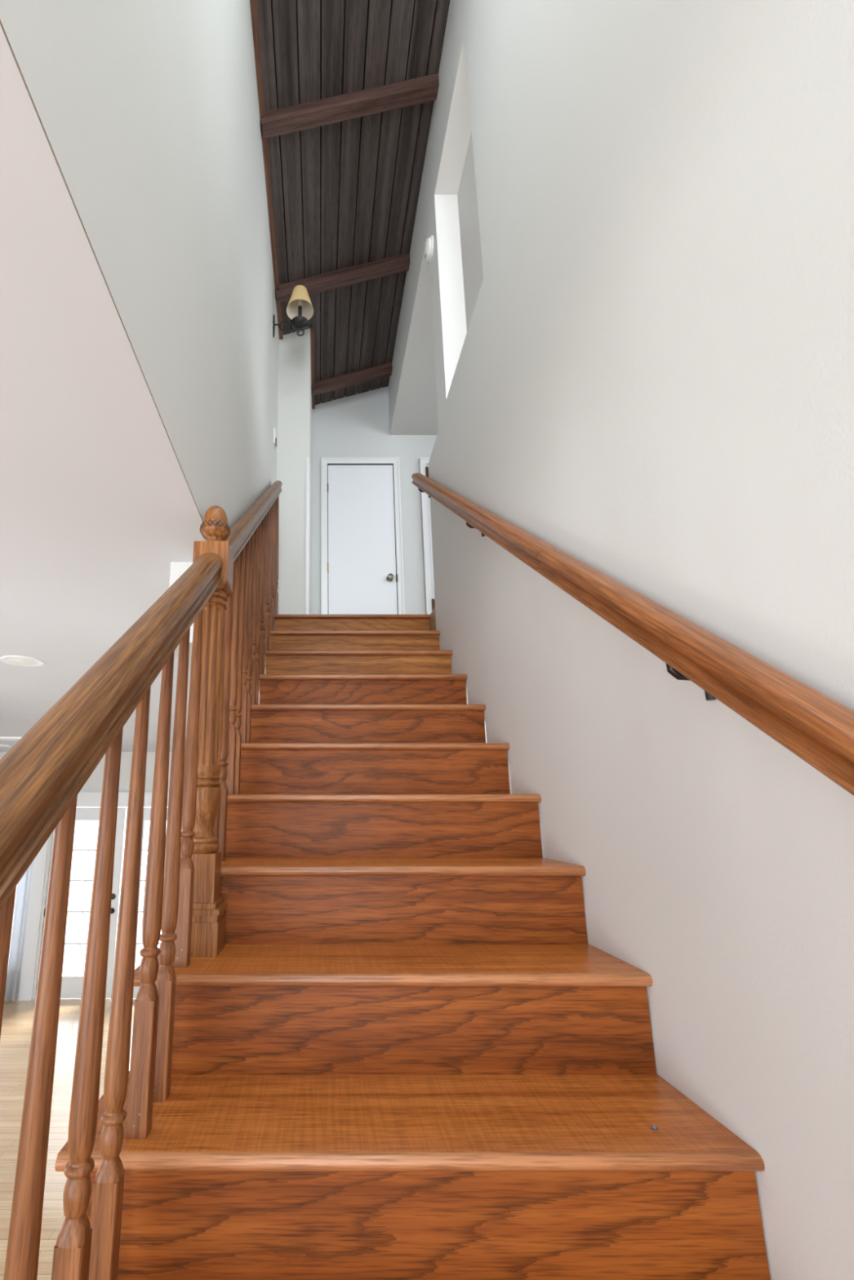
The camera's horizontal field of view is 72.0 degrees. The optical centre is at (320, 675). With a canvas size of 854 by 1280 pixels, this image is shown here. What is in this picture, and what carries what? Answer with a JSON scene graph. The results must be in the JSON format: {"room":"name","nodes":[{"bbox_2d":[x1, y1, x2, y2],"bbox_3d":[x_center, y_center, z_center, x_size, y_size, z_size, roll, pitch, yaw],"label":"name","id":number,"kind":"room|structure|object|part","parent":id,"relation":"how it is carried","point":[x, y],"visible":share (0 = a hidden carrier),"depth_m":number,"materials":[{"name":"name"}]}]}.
{"room":"home staircase","nodes":[
{"label":"home staircase","id":0,"kind":"room"},
{"bbox_2d":[0,998,135,1279],"bbox_3d":[-3.300,2.748,1.357,8.400,0.100,12.300,0,-13,0],"label":"floor","id":1,"kind":"structure","parent":0,"point":[18,1015],"depth_m":4.70,"materials":[{"name":"brown wood"}]},
{"bbox_2d":[54,614,770,1279],"bbox_3d":[0.134,0.803,0.891,1.064,3.474,4.662,0,-13,0],"label":"staircase","id":2,"kind":"structure","parent":1,"relation":"on","point":[406,1051],"depth_m":1.14,"materials":[{"name":"brown wood"}]},
{"bbox_2d":[0,552,222,1279],"bbox_3d":[-0.292,0.402,0.481,0.068,1.928,1.821,0,-13,0],"label":"stair railing","id":3,"kind":"object","parent":2,"relation":"on","point":[42,775],"visible":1,"depth_m":0.77,"materials":[{"name":"brown wood"}]},
{"bbox_3d":[-0.292,0.123,0.547,0.068,0.070,2.202,0,23,0],"label":"handrail","id":4,"kind":"part","parent":3,"relation":"part of","materials":[{"name":"brown wood"}]},
{"bbox_2d":[180,505,233,957],"bbox_3d":[-0.291,0.086,1.477,0.120,1.149,0.110,0,-13,0],"label":"newel post","id":5,"kind":"object","parent":2,"relation":"on","point":[208,920],"visible":0.78,"depth_m":1.42,"materials":[{"name":"brown wood"}]},
{"bbox_2d":[213,480,282,861],"bbox_3d":[-0.286,-0.424,2.686,0.054,2.326,2.047,0,-13,0],"label":"stair railing","id":6,"kind":"object","parent":2,"relation":"on","point":[251,610],"visible":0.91,"depth_m":2.15,"materials":[{"name":"brown wood"}]},
{"bbox_3d":[-0.286,-0.819,2.782,0.054,0.070,2.474,0,23,0],"label":"handrail","id":7,"kind":"part","parent":6,"relation":"part of","materials":[{"name":"brown wood"}]},
{"bbox_2d":[650,1124,657,1128],"bbox_3d":[0.546,0.738,0.939,0.011,0.005,0.008,0,-13,0],"label":"pebble","id":8,"kind":"object","parent":2,"relation":"on","point":[653,1126],"visible":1,"depth_m":0.94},
{"bbox_2d":[0,751,185,999],"bbox_3d":[-3.900,2.578,7.653,7.200,3.112,0.140,0,-13,0],"label":"wall","id":9,"kind":"structure","parent":0,"point":[95,782],"depth_m":7.83,"materials":[{"name":"paint"}]},
{"bbox_2d":[17,864,31,971],"bbox_3d":[-4.306,2.809,7.594,0.952,1.995,0.050,0,-13,0],"label":"window","id":10,"kind":"structure","parent":9,"relation":"in","point":[30,864],"depth_m":7.47,"materials":[{"name":"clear glass"}]},
{"bbox_2d":[36,807,126,998],"bbox_3d":[-3.142,2.929,7.526,1.008,2.351,0.097,0,-13,0],"label":"door","id":11,"kind":"structure","parent":9,"relation":"in","point":[71,985],"depth_m":7.54,"materials":[{"name":"white wood"}]},
{"bbox_2d":[17,791,168,1000],"bbox_3d":[-2.650,2.823,7.498,2.277,2.563,0.050,0,-13,0],"label":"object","id":12,"kind":"structure","parent":9,"relation":"attached to","point":[85,799],"depth_m":7.48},
{"bbox_2d":[124,807,182,998],"bbox_3d":[-2.145,2.935,7.551,0.949,2.351,0.045,0,-13,0],"label":"door","id":13,"kind":"structure","parent":9,"relation":"in","point":[147,811],"depth_m":7.63,"materials":[{"name":"white wood"}]},
{"bbox_3d":[-4.377,1.583,7.763,1.278,0.024,0.102,0,-13,0],"label":"curtain rod","id":14,"kind":"object","parent":9,"relation":"attached to","visible":0},
{"bbox_2d":[4,866,30,1001],"bbox_3d":[-4.352,2.812,7.433,1.129,2.515,0.074,0,-13,0],"label":"curtain","id":15,"kind":"object","parent":14,"relation":"hanging from","point":[22,886],"visible":0.25,"depth_m":7.31,"materials":[{"name":"white fabric"}]},
{"bbox_2d":[0,24,206,751],"bbox_3d":[-3.916,-0.402,2.031,7.168,0.122,12.170,0,-13,0],"label":"ceiling","id":16,"kind":"structure","parent":0,"point":[97,504],"depth_m":1.34,"materials":[{"name":"paint"}]},
{"bbox_2d":[0,737,22,746],"bbox_3d":[-2.975,0.422,4.646,1.276,0.290,1.283,0,-13,0],"label":"ceiling fan","id":17,"kind":"object","parent":16,"relation":"hanging from","point":[1,738],"visible":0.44,"depth_m":4.69,"materials":[{"name":"white plastic"}]},
{"bbox_3d":[-2.933,0.579,4.979,0.130,0.008,0.550,-2,-13,10],"label":"blade","id":18,"kind":"part","parent":17,"relation":"part of","materials":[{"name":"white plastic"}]},
{"bbox_3d":[-2.619,0.505,4.662,0.550,0.008,0.130,2,-13,-8],"label":"blade","id":19,"kind":"part","parent":17,"relation":"part of","materials":[{"name":"white plastic"}]},
{"bbox_2d":[0,655,44,666],"bbox_3d":[-1.622,-0.077,3.130,0.216,0.011,0.216,0,-13,0],"label":"recessed light","id":20,"kind":"object","parent":16,"relation":"in","point":[19,660],"visible":1,"depth_m":3.11,"materials":[{"name":"white plastic"}]},
{"bbox_2d":[0,0,311,702],"bbox_3d":[-0.285,-2.061,1.111,0.410,3.480,8.420,0,-13,0],"label":"wall","id":21,"kind":"structure","parent":0,"point":[148,110],"depth_m":1.45,"materials":[{"name":"paint"}]},
{"bbox_2d":[0,19,203,521],"bbox_3d":[-0.331,-0.987,-0.718,0.001,0.002,5.350,0,-13,0],"label":"trim","id":22,"kind":"structure","parent":21,"relation":"attached to","point":[1,24],"depth_m":0.79,"materials":[{"name":"white paint"}]},
{"bbox_2d":[273,427,276,448],"bbox_3d":[-0.321,-1.703,4.119,0.020,0.120,0.072,0,-13,0],"label":"light switch","id":23,"kind":"object","parent":21,"relation":"attached to","point":[274,428],"visible":1,"depth_m":4.09,"materials":[{"name":"white plastic"}]},
{"bbox_2d":[249,0,315,408],"bbox_3d":[-0.191,-3.532,1.457,0.281,0.119,8.420,0,-13,0],"label":"trim","id":24,"kind":"structure","parent":21,"relation":"attached to","point":[253,3],"depth_m":3.44,"materials":[{"name":"brown wood"}]},
{"bbox_2d":[272,284,313,337],"bbox_3d":[-0.189,-2.567,4.075,0.285,0.403,0.194,0,-13,0],"label":"wall sconce","id":25,"kind":"object","parent":21,"relation":"attached to","point":[300,308],"visible":1,"depth_m":4.06,"materials":[{"name":"fabric"}]},
{"bbox_3d":[-0.326,-2.469,4.052,0.010,0.200,0.084,0,-13,0],"label":"plate","id":26,"kind":"part","parent":25,"relation":"part of","materials":[{"name":"metal"}]},
{"bbox_3d":[-0.188,-2.451,4.048,0.272,0.133,0.028,0,-13,0],"label":"scroll arm","id":27,"kind":"part","parent":25,"relation":"part of","materials":[{"name":"metal"}]},
{"bbox_3d":[-0.143,-2.678,4.101,0.194,0.175,0.194,0,-13,0],"label":"lamp shade","id":28,"kind":"part","parent":25,"relation":"part of","materials":[{"name":"beige fabric"}]},
{"bbox_3d":[-0.143,-2.666,4.098,0.032,0.075,0.032,0,-13,0],"label":"bulb","id":29,"kind":"part","parent":25,"relation":"part of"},
{"bbox_2d":[305,457,309,614],"bbox_3d":[-0.092,-0.954,4.223,0.024,1.470,0.014,0,-13,0],"label":"trim","id":30,"kind":"structure","parent":21,"relation":"attached to","point":[307,588],"depth_m":4.23,"materials":[{"name":"white paint"}]},
{"bbox_2d":[257,0,449,404],"bbox_3d":[0.168,-3.709,1.498,1.277,0.467,8.620,0,-13,0],"label":"ceiling","id":31,"kind":"structure","parent":0,"point":[345,193],"depth_m":3.54,"materials":[{"name":"brown wood"}]},
{"bbox_2d":[275,253,409,302],"bbox_3d":[0.179,-2.959,4.266,1.044,0.384,0.072,0,-13,0],"label":"roof beam","id":32,"kind":"structure","parent":31,"relation":"attached to","point":[345,277],"depth_m":4.24,"materials":[{"name":"brown wood"}]},
{"bbox_2d":[259,73,439,138],"bbox_3d":[0.179,-3.203,3.226,1.044,0.384,0.072,0,-13,0],"label":"roof beam","id":33,"kind":"structure","parent":31,"relation":"attached to","point":[358,104],"depth_m":3.20,"materials":[{"name":"brown wood"}]},
{"bbox_2d":[311,362,392,395],"bbox_3d":[0.305,-2.751,5.316,0.793,0.309,0.072,0,-13,0],"label":"roof beam","id":34,"kind":"structure","parent":31,"relation":"attached to","point":[354,378],"depth_m":5.29,"materials":[{"name":"brown wood"}]},
{"bbox_2d":[274,606,435,631],"bbox_3d":[1.450,-0.880,0.885,3.500,0.199,8.520,0,-13,0],"label":"floor","id":35,"kind":"structure","parent":0,"point":[433,619],"depth_m":3.42,"materials":[{"name":"brown wood"}]},
{"bbox_2d":[311,386,436,614],"bbox_3d":[1.350,-1.468,5.358,3.700,3.490,0.120,0,-13,0],"label":"wall","id":36,"kind":"structure","parent":0,"point":[357,425],"depth_m":5.45,"materials":[{"name":"paint"}]},
{"bbox_2d":[320,457,404,614],"bbox_3d":[0.379,-1.045,5.175,0.738,2.083,0.102,0,-13,0],"label":"door","id":37,"kind":"structure","parent":36,"relation":"in","point":[362,573],"depth_m":5.24,"materials":[{"name":"white wood"}]},
{"bbox_3d":[0.625,-0.880,5.118,0.062,0.062,0.066,0,-13,0],"label":"knob","id":38,"kind":"part","parent":37,"relation":"part of","materials":[{"name":"grey metal"}]},
{"bbox_2d":[419,457,435,614],"bbox_3d":[1.377,-1.040,5.196,0.881,2.083,0.059,0,-13,0],"label":"door","id":39,"kind":"structure","parent":36,"relation":"in","point":[424,461],"depth_m":5.22,"materials":[{"name":"white wood"}]},
{"bbox_3d":[1.379,-1.006,5.200,0.749,2.006,0.036,0,-13,0],"label":"panel","id":40,"kind":"part","parent":39,"relation":"part of","materials":[{"name":"white paint"}]},
{"bbox_2d":[390,131,483,435],"bbox_3d":[1.933,-3.656,1.486,2.533,0.802,8.420,0,-13,0],"label":"wall","id":41,"kind":"structure","parent":0,"point":[415,411],"depth_m":4.28,"materials":[{"name":"paint"}]},
{"bbox_2d":[388,0,853,1279],"bbox_3d":[0.733,-0.827,0.821,0.134,6.615,8.420,0,-13,0],"label":"wall","id":42,"kind":"structure","parent":0,"point":[650,379],"depth_m":1.08,"materials":[{"name":"paint"}]},
{"bbox_2d":[424,235,433,264],"bbox_3d":[0.646,-2.551,3.440,0.039,0.140,0.140,0,-13,0],"label":"smoke detector","id":43,"kind":"object","parent":42,"relation":"attached to","point":[428,247],"visible":1,"depth_m":3.40,"materials":[{"name":"white plastic"}]},
{"bbox_2d":[411,472,853,795],"bbox_3d":[0.618,-0.182,1.238,0.097,3.173,4.127,0,-13,0],"label":"wall handrail","id":44,"kind":"object","parent":42,"relation":"attached to","point":[818,729],"visible":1,"depth_m":0.88,"materials":[{"name":"brown wood"}]},
{"bbox_3d":[0.604,-0.770,2.550,0.068,0.061,2.271,0,24,0],"label":"rail","id":45,"kind":"part","parent":44,"relation":"part of","materials":[{"name":"brown wood"}]},
{"bbox_3d":[0.604,0.283,0.201,0.068,0.061,2.875,0,24,0],"label":"rail","id":46,"kind":"part","parent":44,"relation":"part of","materials":[{"name":"brown wood"}]}
]}

